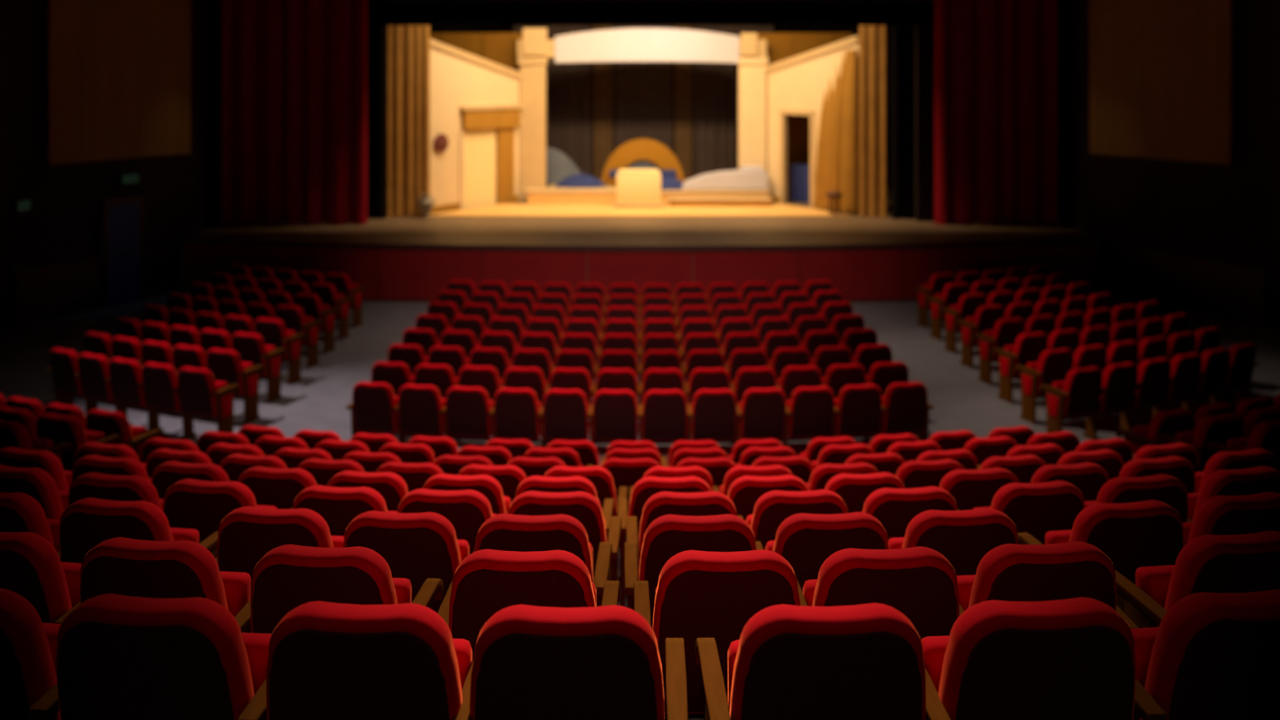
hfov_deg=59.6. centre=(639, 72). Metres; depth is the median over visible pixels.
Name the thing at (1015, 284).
seat
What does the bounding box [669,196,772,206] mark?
step
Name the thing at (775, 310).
seat
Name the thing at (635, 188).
podium
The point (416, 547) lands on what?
seat
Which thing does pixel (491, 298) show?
seat
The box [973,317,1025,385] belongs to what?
seat
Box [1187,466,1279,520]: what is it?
seat
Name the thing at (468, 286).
seat
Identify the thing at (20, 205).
exit sign
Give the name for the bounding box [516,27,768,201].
portal
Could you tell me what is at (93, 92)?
wall
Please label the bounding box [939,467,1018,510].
seat
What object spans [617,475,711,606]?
seat
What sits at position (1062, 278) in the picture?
seat
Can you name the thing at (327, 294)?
seat
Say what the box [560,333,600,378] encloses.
seat
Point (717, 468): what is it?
seat
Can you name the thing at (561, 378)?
seat
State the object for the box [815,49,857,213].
drape
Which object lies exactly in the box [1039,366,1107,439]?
seat
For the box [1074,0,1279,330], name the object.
wall
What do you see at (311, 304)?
seat
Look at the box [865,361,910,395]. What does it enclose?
seat
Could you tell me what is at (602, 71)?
drape
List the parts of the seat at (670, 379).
backrest, armrest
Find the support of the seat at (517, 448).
on the step
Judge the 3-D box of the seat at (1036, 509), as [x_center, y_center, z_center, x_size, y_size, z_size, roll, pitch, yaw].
[2.067,2.632,6.034,0.647,0.970,0.525,0,0,-8]
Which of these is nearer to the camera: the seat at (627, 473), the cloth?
the seat at (627, 473)
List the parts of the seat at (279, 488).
backrest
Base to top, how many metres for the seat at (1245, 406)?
0.970 m
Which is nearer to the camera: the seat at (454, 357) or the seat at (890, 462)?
the seat at (890, 462)
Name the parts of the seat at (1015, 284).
backrest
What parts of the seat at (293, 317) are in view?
backrest, seat, armrest, panel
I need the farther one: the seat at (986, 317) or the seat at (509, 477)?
the seat at (986, 317)
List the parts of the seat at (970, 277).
backrest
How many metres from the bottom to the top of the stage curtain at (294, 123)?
7.440 m
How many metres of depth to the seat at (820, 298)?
18.34 m
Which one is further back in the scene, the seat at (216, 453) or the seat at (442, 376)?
the seat at (442, 376)
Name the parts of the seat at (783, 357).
backrest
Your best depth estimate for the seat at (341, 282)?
19.93 m
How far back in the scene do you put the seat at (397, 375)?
13.80 m
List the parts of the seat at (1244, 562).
leg, armrest, seat, backrest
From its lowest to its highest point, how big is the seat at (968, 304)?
0.970 m
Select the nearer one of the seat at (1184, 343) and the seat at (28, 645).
the seat at (28, 645)
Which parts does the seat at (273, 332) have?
backrest, seat, armrest, panel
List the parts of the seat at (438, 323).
backrest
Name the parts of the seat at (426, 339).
backrest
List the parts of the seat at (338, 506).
backrest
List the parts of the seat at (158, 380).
armrest, leg, backrest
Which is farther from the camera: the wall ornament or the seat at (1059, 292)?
the wall ornament
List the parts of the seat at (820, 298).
backrest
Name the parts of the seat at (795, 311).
backrest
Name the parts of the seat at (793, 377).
seat, backrest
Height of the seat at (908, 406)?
0.970 m
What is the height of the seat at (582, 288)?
0.970 m
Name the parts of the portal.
arch panel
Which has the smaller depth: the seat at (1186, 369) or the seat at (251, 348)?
the seat at (1186, 369)
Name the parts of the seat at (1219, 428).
armrest, seat, backrest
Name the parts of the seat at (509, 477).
backrest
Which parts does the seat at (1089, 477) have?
backrest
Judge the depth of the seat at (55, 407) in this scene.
11.41 m
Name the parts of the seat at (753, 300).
backrest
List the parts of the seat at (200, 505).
backrest, seat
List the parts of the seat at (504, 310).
backrest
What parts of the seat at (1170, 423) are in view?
panel, armrest, seat, backrest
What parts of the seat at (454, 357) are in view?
backrest, seat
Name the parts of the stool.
leg, seat, leg, leg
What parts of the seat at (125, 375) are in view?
armrest, leg, backrest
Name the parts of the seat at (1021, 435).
backrest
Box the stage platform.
[525,179,768,204]
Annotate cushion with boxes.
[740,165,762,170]
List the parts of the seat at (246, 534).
backrest, seat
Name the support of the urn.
on the stage
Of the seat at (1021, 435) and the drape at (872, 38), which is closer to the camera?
the seat at (1021, 435)
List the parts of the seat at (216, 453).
backrest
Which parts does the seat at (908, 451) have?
backrest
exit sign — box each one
[13,199,31,212]
[118,173,138,184]
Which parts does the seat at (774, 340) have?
backrest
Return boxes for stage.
[179,183,1100,305]
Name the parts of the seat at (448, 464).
backrest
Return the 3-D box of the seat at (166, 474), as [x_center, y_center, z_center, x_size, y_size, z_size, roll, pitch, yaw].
[-2.713,2.889,7.058,0.574,0.970,0.525,0,0,10]
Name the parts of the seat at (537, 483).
backrest, leg, armrest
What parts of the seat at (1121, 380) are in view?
backrest, leg, armrest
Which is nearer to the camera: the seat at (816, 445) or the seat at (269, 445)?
the seat at (269, 445)
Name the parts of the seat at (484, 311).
backrest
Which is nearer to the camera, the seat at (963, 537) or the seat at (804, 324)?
the seat at (963, 537)
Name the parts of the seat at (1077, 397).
panel, armrest, seat, backrest, leg, armrest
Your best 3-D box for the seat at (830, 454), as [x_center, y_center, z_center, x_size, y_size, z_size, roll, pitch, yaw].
[1.747,3.654,9.695,0.650,0.970,0.525,0,0,-6]
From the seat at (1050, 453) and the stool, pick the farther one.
the stool
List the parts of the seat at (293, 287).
backrest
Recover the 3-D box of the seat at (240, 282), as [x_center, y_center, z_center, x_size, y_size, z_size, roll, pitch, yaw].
[-6.920,4.075,19.885,0.572,0.970,0.525,0,0,26]
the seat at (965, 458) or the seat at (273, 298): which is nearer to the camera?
the seat at (965, 458)
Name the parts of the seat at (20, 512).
backrest, seat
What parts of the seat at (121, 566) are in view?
backrest, seat, armrest, leg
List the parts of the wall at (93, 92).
panel, panel, panel, panel, panel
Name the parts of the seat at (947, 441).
backrest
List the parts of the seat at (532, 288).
backrest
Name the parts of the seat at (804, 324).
backrest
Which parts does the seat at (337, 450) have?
backrest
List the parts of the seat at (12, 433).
backrest, seat, armrest, panel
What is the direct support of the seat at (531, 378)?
on the floor at (318, 402)
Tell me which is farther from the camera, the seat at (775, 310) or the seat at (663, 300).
the seat at (663, 300)
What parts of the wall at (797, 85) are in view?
baseboard, wall panel, door frame, wall panel, door frame, cornice, wall panel, baseboard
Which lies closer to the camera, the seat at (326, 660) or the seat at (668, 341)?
the seat at (326, 660)
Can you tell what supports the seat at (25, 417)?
on the step
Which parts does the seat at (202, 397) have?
armrest, leg, backrest, seat, armrest, panel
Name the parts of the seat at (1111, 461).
backrest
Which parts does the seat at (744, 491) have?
backrest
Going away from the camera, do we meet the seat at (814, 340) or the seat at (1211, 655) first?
the seat at (1211, 655)
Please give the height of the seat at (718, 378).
0.970 m
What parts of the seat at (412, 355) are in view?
backrest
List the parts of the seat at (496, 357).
backrest, seat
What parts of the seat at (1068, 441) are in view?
backrest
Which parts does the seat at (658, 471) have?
armrest, backrest, armrest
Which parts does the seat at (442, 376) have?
backrest, seat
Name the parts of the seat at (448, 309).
backrest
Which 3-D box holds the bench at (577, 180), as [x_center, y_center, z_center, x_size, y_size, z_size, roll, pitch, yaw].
[-1.581,2.890,29.900,1.438,0.340,0.720,0,0,0]
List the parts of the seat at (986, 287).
backrest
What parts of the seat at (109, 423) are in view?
backrest, seat, armrest, panel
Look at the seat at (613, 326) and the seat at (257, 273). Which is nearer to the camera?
the seat at (613, 326)
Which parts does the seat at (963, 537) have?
seat, backrest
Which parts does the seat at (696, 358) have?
backrest, armrest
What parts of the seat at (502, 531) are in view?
backrest, seat, leg, armrest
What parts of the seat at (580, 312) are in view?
backrest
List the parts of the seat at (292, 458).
backrest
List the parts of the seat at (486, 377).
backrest, seat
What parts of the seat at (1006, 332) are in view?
panel, armrest, seat, backrest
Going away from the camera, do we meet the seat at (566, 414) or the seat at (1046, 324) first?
the seat at (566, 414)
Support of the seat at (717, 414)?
on the floor at (318, 402)
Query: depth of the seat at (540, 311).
17.20 m
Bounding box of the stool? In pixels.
[825,191,842,214]
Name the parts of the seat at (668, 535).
leg, armrest, backrest, armrest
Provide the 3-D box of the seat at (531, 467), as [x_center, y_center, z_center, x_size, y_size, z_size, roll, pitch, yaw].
[-0.752,3.417,8.691,0.579,0.970,0.525,0,0,3]
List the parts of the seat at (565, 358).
backrest, armrest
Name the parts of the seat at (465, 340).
backrest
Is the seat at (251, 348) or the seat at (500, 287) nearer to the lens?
the seat at (251, 348)
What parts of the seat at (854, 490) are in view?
backrest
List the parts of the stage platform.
panel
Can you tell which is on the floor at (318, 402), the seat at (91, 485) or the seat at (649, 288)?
the seat at (649, 288)
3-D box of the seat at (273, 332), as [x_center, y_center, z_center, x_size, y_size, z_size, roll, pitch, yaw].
[-5.347,4.075,16.489,0.631,0.970,0.525,0,0,20]
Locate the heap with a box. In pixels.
[546,146,582,184]
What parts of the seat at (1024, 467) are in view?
backrest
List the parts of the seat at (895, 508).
backrest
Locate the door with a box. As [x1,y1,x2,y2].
[99,195,144,308]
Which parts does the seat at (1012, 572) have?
seat, backrest, armrest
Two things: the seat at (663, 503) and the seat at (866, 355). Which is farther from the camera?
the seat at (866, 355)
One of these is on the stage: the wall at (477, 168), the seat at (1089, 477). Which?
the wall at (477, 168)
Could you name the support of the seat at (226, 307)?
on the floor at (318, 402)
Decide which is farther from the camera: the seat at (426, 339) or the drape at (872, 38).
the drape at (872, 38)
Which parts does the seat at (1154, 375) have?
backrest, leg, armrest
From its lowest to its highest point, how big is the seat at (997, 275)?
0.970 m
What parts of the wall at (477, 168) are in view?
baseboard, wall panel, door frame, cornice, door, wall panel, door frame, wall panel, baseboard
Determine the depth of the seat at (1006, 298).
18.28 m
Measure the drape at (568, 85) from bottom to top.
5.080 m
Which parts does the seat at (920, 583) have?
seat, backrest, armrest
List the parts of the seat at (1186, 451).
backrest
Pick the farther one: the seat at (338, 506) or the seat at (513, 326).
the seat at (513, 326)
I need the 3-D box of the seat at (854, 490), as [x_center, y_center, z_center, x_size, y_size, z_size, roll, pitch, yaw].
[1.363,2.889,6.882,0.579,0.970,0.525,0,0,-5]
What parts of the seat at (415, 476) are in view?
backrest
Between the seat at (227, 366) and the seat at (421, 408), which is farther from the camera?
the seat at (227, 366)
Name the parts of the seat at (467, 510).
backrest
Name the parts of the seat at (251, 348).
backrest, seat, panel, armrest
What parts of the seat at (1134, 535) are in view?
armrest, seat, backrest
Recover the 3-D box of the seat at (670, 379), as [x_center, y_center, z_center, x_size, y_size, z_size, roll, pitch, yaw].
[0.307,4.075,13.736,0.572,0.970,0.525,0,0,-1]
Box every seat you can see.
[0,393,6,406]
[0,405,36,437]
[0,419,74,463]
[0,447,71,491]
[0,464,68,519]
[0,492,61,561]
[0,531,81,623]
[0,587,61,719]
[4,396,44,420]
[35,413,123,471]
[43,402,85,430]
[45,347,84,405]
[55,593,271,719]
[59,497,217,563]
[67,472,163,511]
[71,454,151,482]
[73,352,115,414]
[74,441,146,470]
[80,331,112,361]
[80,537,251,632]
[85,408,164,463]
[103,357,147,425]
[107,336,142,367]
[111,316,142,343]
[137,320,169,343]
[137,340,173,364]
[137,362,182,432]
[140,304,168,324]
[141,437,199,463]
[146,448,212,478]
[151,461,229,499]
[163,478,293,557]
[166,292,192,311]
[167,307,195,328]
[168,324,199,349]
[170,344,206,412]
[172,366,240,439]
[190,282,213,298]
[191,295,217,315]
[195,311,224,335]
[196,431,249,453]
[200,328,231,356]
[205,347,265,424]
[205,442,264,466]
[210,272,233,288]
[213,284,238,303]
[215,506,343,591]
[217,298,245,319]
[219,453,287,481]
[223,314,254,340]
[229,263,251,279]
[231,332,287,404]
[233,275,257,292]
[237,425,284,444]
[237,466,316,508]
[238,288,265,308]
[245,302,275,326]
[250,266,274,282]
[250,544,443,633]
[253,435,307,456]
[254,317,306,385]
[257,277,282,297]
[265,290,293,314]
[266,600,473,719]
[273,447,333,468]
[274,268,298,285]
[275,304,323,368]
[282,280,309,301]
[293,293,339,354]
[293,429,342,448]
[293,484,397,536]
[297,457,364,486]
[298,271,324,289]
[309,282,353,340]
[315,439,369,460]
[324,272,366,328]
[327,470,408,511]
[342,450,401,472]
[342,510,474,613]
[346,381,406,444]
[349,432,398,453]
[369,361,414,395]
[376,461,443,493]
[378,442,435,463]
[386,343,428,375]
[397,488,497,554]
[398,383,449,437]
[402,328,440,356]
[407,435,457,459]
[413,363,460,441]
[415,313,451,340]
[422,473,511,514]
[426,301,461,325]
[427,345,469,377]
[433,454,493,475]
[437,289,470,313]
[437,548,619,662]
[440,329,479,359]
[445,386,495,441]
[447,280,478,301]
[451,315,488,342]
[456,445,511,465]
[457,364,503,401]
[457,464,526,503]
[461,302,496,328]
[469,346,511,381]
[469,604,688,719]
[470,291,503,314]
[474,513,612,606]
[478,280,509,302]
[480,330,519,361]
[484,438,533,458]
[488,316,525,346]
[493,387,546,448]
[496,303,531,332]
[503,292,537,318]
[503,366,549,444]
[506,456,565,478]
[508,490,622,606]
[510,281,541,305]
[511,348,555,385]
[515,475,613,580]
[519,332,559,365]
[524,447,593,466]
[526,317,564,348]
[532,304,568,333]
[537,293,572,320]
[542,282,573,307]
[542,388,593,443]
[544,466,627,516]
[546,440,605,466]
[549,367,595,445]
[555,349,598,397]
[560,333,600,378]
[564,318,603,361]
[568,305,604,346]
[572,293,607,322]
[575,283,608,317]
[592,389,642,444]
[595,368,642,409]
[597,448,669,466]
[598,349,642,389]
[600,333,642,367]
[600,457,659,537]
[603,318,641,348]
[604,305,641,332]
[606,293,641,318]
[606,440,666,465]
[608,283,641,306]
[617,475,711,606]
[624,514,763,629]
[626,491,742,580]
[629,466,719,502]
[633,549,807,719]
[641,283,675,306]
[641,293,676,318]
[641,305,679,332]
[641,318,680,346]
[641,333,683,363]
[641,349,686,382]
[641,368,688,440]
[641,389,693,444]
[667,440,719,466]
[670,447,728,466]
[674,283,708,306]
[675,293,711,320]
[675,457,735,491]
[677,305,715,332]
[680,318,719,361]
[682,333,724,364]
[684,349,729,397]
[688,367,735,444]
[690,388,742,443]
[695,602,951,719]
[706,282,737,306]
[709,293,742,319]
[713,304,747,333]
[717,317,753,347]
[719,464,793,496]
[721,332,762,364]
[726,348,770,383]
[727,475,808,521]
[728,439,782,466]
[732,366,780,405]
[736,446,795,466]
[738,281,769,305]
[738,387,791,447]
[742,292,776,318]
[746,488,848,549]
[748,303,783,332]
[751,455,813,483]
[754,316,791,346]
[760,330,799,361]
[765,511,888,591]
[768,346,810,381]
[770,280,801,302]
[776,291,809,314]
[776,364,823,401]
[783,302,818,328]
[786,386,840,441]
[791,315,828,342]
[800,329,839,359]
[800,436,857,463]
[801,280,832,301]
[802,546,964,640]
[804,462,878,490]
[809,289,842,313]
[810,345,852,377]
[811,443,874,471]
[818,301,853,325]
[821,363,867,439]
[825,471,904,512]
[828,313,864,340]
[834,383,888,438]
[839,328,877,356]
[844,452,905,475]
[851,343,893,375]
[862,486,957,540]
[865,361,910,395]
[869,433,919,453]
[881,381,933,441]
[886,440,942,462]
[888,507,1017,575]
[896,458,964,488]
[913,272,955,328]
[916,448,977,469]
[921,596,1167,719]
[926,282,970,340]
[928,430,977,450]
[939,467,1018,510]
[940,293,986,354]
[955,271,981,289]
[956,304,1004,368]
[956,541,1138,628]
[957,480,1084,544]
[963,435,1017,466]
[970,280,997,301]
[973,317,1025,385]
[977,443,1065,469]
[979,454,1046,483]
[981,268,1005,285]
[986,290,1014,314]
[987,426,1035,445]
[992,332,1048,404]
[997,277,1022,297]
[1004,302,1034,326]
[1005,266,1029,282]
[1014,288,1041,308]
[1014,347,1074,424]
[1017,499,1183,584]
[1022,275,1046,292]
[1025,314,1056,340]
[1026,431,1079,453]
[1031,462,1109,501]
[1034,298,1062,319]
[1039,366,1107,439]
[1041,284,1066,303]
[1046,272,1069,288]
[1048,328,1079,356]
[1055,311,1084,335]
[1057,448,1124,479]
[1062,295,1088,315]
[1066,282,1089,298]
[1073,344,1109,412]
[1075,437,1133,464]
[1080,324,1111,349]
[1084,307,1112,328]
[1084,474,1193,522]
[1087,292,1113,311]
[1097,362,1142,432]
[1106,340,1142,364]
[1110,320,1142,343]
[1111,304,1139,324]
[1115,408,1194,457]
[1115,530,1279,627]
[1119,455,1195,493]
[1124,442,1197,472]
[1130,588,1279,719]
[1132,357,1176,425]
[1136,300,1164,321]
[1137,316,1168,343]
[1137,336,1172,367]
[1156,413,1244,472]
[1164,312,1192,338]
[1164,352,1206,414]
[1167,331,1199,361]
[1182,492,1279,547]
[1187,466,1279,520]
[1194,402,1236,430]
[1194,448,1278,493]
[1195,326,1223,355]
[1195,347,1234,404]
[1205,419,1279,471]
[1222,342,1259,408]
[1235,396,1275,420]
[1243,405,1279,437]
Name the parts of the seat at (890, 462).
backrest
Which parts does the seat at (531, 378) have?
backrest, armrest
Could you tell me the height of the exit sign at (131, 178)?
0.200 m
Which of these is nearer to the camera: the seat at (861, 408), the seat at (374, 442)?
the seat at (374, 442)
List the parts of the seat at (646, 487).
leg, armrest, backrest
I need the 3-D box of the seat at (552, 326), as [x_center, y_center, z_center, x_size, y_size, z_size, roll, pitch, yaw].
[-1.371,4.075,16.522,0.572,0.970,0.525,0,0,5]
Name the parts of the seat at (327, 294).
backrest, seat, armrest, panel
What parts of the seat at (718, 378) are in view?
backrest, armrest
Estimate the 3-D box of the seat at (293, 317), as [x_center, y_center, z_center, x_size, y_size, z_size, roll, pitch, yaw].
[-5.347,4.075,17.399,0.631,0.970,0.525,0,0,20]
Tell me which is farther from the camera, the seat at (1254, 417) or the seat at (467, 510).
the seat at (1254, 417)
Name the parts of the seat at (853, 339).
backrest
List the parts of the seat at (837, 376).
seat, backrest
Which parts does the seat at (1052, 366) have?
panel, armrest, seat, backrest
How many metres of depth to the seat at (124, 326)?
16.25 m
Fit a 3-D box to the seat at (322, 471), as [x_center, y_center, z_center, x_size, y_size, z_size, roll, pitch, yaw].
[-2.087,3.155,7.886,0.571,0.970,0.525,0,0,8]
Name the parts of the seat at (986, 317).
panel, armrest, seat, backrest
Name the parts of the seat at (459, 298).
backrest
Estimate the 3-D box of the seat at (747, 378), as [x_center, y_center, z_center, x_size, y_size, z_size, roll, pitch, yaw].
[1.424,4.075,13.797,0.572,0.970,0.525,0,0,-5]
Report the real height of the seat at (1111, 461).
0.970 m
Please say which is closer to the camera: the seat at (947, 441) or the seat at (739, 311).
the seat at (947, 441)
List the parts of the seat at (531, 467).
backrest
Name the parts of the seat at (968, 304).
panel, armrest, seat, backrest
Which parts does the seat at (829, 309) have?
backrest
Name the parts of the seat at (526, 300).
backrest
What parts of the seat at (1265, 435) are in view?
armrest, seat, backrest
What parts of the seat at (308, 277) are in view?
backrest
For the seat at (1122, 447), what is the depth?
8.88 m
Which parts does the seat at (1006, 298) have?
backrest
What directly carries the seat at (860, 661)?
on the step
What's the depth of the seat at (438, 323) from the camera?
16.52 m
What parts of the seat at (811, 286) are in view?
backrest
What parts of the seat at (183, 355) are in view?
backrest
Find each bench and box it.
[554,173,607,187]
[661,176,684,190]
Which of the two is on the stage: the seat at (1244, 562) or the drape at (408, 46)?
the drape at (408, 46)
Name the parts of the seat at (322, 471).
backrest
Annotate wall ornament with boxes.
[434,133,448,151]
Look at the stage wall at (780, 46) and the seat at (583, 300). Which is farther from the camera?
the stage wall at (780, 46)
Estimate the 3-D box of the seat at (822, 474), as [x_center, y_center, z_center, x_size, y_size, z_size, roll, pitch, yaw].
[1.417,3.155,7.811,0.579,0.970,0.525,0,0,-5]
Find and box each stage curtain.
[221,0,367,224]
[934,0,1057,225]
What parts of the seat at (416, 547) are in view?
backrest, seat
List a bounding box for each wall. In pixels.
[0,0,205,330]
[205,0,222,229]
[385,25,891,183]
[429,38,522,213]
[765,35,858,214]
[915,0,1074,229]
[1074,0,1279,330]
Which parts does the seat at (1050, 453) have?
backrest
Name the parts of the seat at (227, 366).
backrest, seat, armrest, panel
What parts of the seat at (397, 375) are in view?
backrest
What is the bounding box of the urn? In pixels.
[416,194,436,217]
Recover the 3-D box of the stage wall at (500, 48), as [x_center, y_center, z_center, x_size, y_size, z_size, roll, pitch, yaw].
[-4.175,1.175,29.970,3.050,4.470,0.120,0,0,0]
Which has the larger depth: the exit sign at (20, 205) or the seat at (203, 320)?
the exit sign at (20, 205)
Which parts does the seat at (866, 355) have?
backrest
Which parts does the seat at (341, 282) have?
backrest, seat, armrest, panel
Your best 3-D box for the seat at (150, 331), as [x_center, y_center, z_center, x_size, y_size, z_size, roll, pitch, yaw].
[-6.920,4.075,16.245,0.572,0.970,0.525,0,0,26]
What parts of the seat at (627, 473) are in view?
backrest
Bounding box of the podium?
[613,168,663,208]
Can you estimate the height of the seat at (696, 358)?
0.970 m
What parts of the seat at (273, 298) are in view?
backrest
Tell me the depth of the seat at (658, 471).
7.51 m
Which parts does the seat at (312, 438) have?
backrest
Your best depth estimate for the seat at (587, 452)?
10.29 m
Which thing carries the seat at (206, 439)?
on the step
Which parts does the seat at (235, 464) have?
backrest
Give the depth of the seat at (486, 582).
3.81 m
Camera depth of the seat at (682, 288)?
18.97 m
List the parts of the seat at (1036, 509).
backrest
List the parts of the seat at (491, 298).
backrest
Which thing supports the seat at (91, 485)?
on the step
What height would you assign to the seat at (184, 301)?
0.970 m
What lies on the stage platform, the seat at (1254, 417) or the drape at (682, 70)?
the drape at (682, 70)
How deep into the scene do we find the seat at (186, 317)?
16.90 m
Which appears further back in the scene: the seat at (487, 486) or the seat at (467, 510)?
the seat at (487, 486)
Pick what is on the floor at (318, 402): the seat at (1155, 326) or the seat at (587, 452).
the seat at (1155, 326)
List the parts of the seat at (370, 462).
backrest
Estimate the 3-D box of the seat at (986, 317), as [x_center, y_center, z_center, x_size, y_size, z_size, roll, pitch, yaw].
[5.347,4.075,17.399,0.631,0.970,0.525,0,0,-20]
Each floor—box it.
[0,291,1279,465]
[429,204,852,217]
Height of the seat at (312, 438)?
0.970 m
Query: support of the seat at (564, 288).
on the floor at (318, 402)
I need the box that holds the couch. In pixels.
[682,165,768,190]
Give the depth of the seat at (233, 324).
16.46 m
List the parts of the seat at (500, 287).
backrest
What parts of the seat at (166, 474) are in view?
backrest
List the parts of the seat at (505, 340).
backrest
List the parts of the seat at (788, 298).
backrest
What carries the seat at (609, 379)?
on the floor at (318, 402)
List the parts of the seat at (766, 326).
backrest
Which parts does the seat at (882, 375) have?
backrest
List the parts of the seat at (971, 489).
backrest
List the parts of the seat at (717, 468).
backrest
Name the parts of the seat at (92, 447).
backrest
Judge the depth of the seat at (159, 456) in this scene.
7.85 m
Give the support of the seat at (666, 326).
on the floor at (318, 402)
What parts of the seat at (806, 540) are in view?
seat, backrest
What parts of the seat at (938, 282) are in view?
panel, armrest, seat, backrest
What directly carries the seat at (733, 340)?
on the floor at (318, 402)
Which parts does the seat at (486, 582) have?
armrest, backrest, seat, armrest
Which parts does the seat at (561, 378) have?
backrest, armrest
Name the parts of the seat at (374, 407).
armrest, panel, backrest, armrest, seat, leg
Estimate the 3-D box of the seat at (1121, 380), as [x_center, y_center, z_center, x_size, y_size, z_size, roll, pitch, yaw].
[5.898,4.075,13.969,0.572,0.970,0.525,0,0,-22]
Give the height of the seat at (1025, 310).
0.970 m
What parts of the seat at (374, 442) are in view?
backrest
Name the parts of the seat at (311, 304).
backrest, seat, panel, armrest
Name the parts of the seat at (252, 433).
backrest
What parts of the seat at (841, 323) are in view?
backrest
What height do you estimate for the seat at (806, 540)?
0.970 m
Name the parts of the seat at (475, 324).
backrest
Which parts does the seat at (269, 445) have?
backrest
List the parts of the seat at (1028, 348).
panel, armrest, seat, backrest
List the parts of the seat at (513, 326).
backrest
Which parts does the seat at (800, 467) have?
backrest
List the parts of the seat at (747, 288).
backrest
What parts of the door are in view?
frame, frame, handle, frame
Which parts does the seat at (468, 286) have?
backrest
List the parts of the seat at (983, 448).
backrest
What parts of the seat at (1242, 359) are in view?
backrest, panel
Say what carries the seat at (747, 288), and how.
on the floor at (318, 402)
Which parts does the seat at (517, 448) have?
backrest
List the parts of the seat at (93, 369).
armrest, leg, backrest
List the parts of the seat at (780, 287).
backrest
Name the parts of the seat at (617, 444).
backrest, armrest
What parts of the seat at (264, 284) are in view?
backrest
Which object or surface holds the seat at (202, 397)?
on the floor at (318, 402)
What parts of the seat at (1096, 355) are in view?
backrest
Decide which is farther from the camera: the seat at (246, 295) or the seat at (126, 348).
the seat at (246, 295)
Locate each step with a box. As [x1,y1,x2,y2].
[617,537,626,556]
[617,556,619,575]
[617,599,626,607]
[664,718,703,719]
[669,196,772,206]
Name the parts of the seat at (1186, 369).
backrest, leg, armrest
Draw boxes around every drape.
[387,25,429,217]
[513,25,591,175]
[593,25,613,179]
[613,25,672,152]
[674,25,692,179]
[693,25,773,177]
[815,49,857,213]
[858,25,886,217]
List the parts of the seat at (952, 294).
panel, armrest, seat, backrest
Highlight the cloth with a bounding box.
[791,164,809,203]
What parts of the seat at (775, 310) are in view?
backrest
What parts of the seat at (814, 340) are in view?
backrest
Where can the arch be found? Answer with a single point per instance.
(638, 153)
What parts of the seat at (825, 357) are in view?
seat, backrest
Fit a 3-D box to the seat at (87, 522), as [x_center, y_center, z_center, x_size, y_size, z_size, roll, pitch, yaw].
[-2.279,2.384,5.138,0.579,0.970,0.525,0,0,8]
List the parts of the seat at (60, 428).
backrest, seat, armrest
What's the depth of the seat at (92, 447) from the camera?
7.98 m
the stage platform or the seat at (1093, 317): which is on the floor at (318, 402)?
the seat at (1093, 317)
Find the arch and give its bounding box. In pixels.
[601,138,684,186]
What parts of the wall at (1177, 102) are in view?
panel, panel, panel, panel, panel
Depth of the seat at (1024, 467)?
7.72 m
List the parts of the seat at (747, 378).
backrest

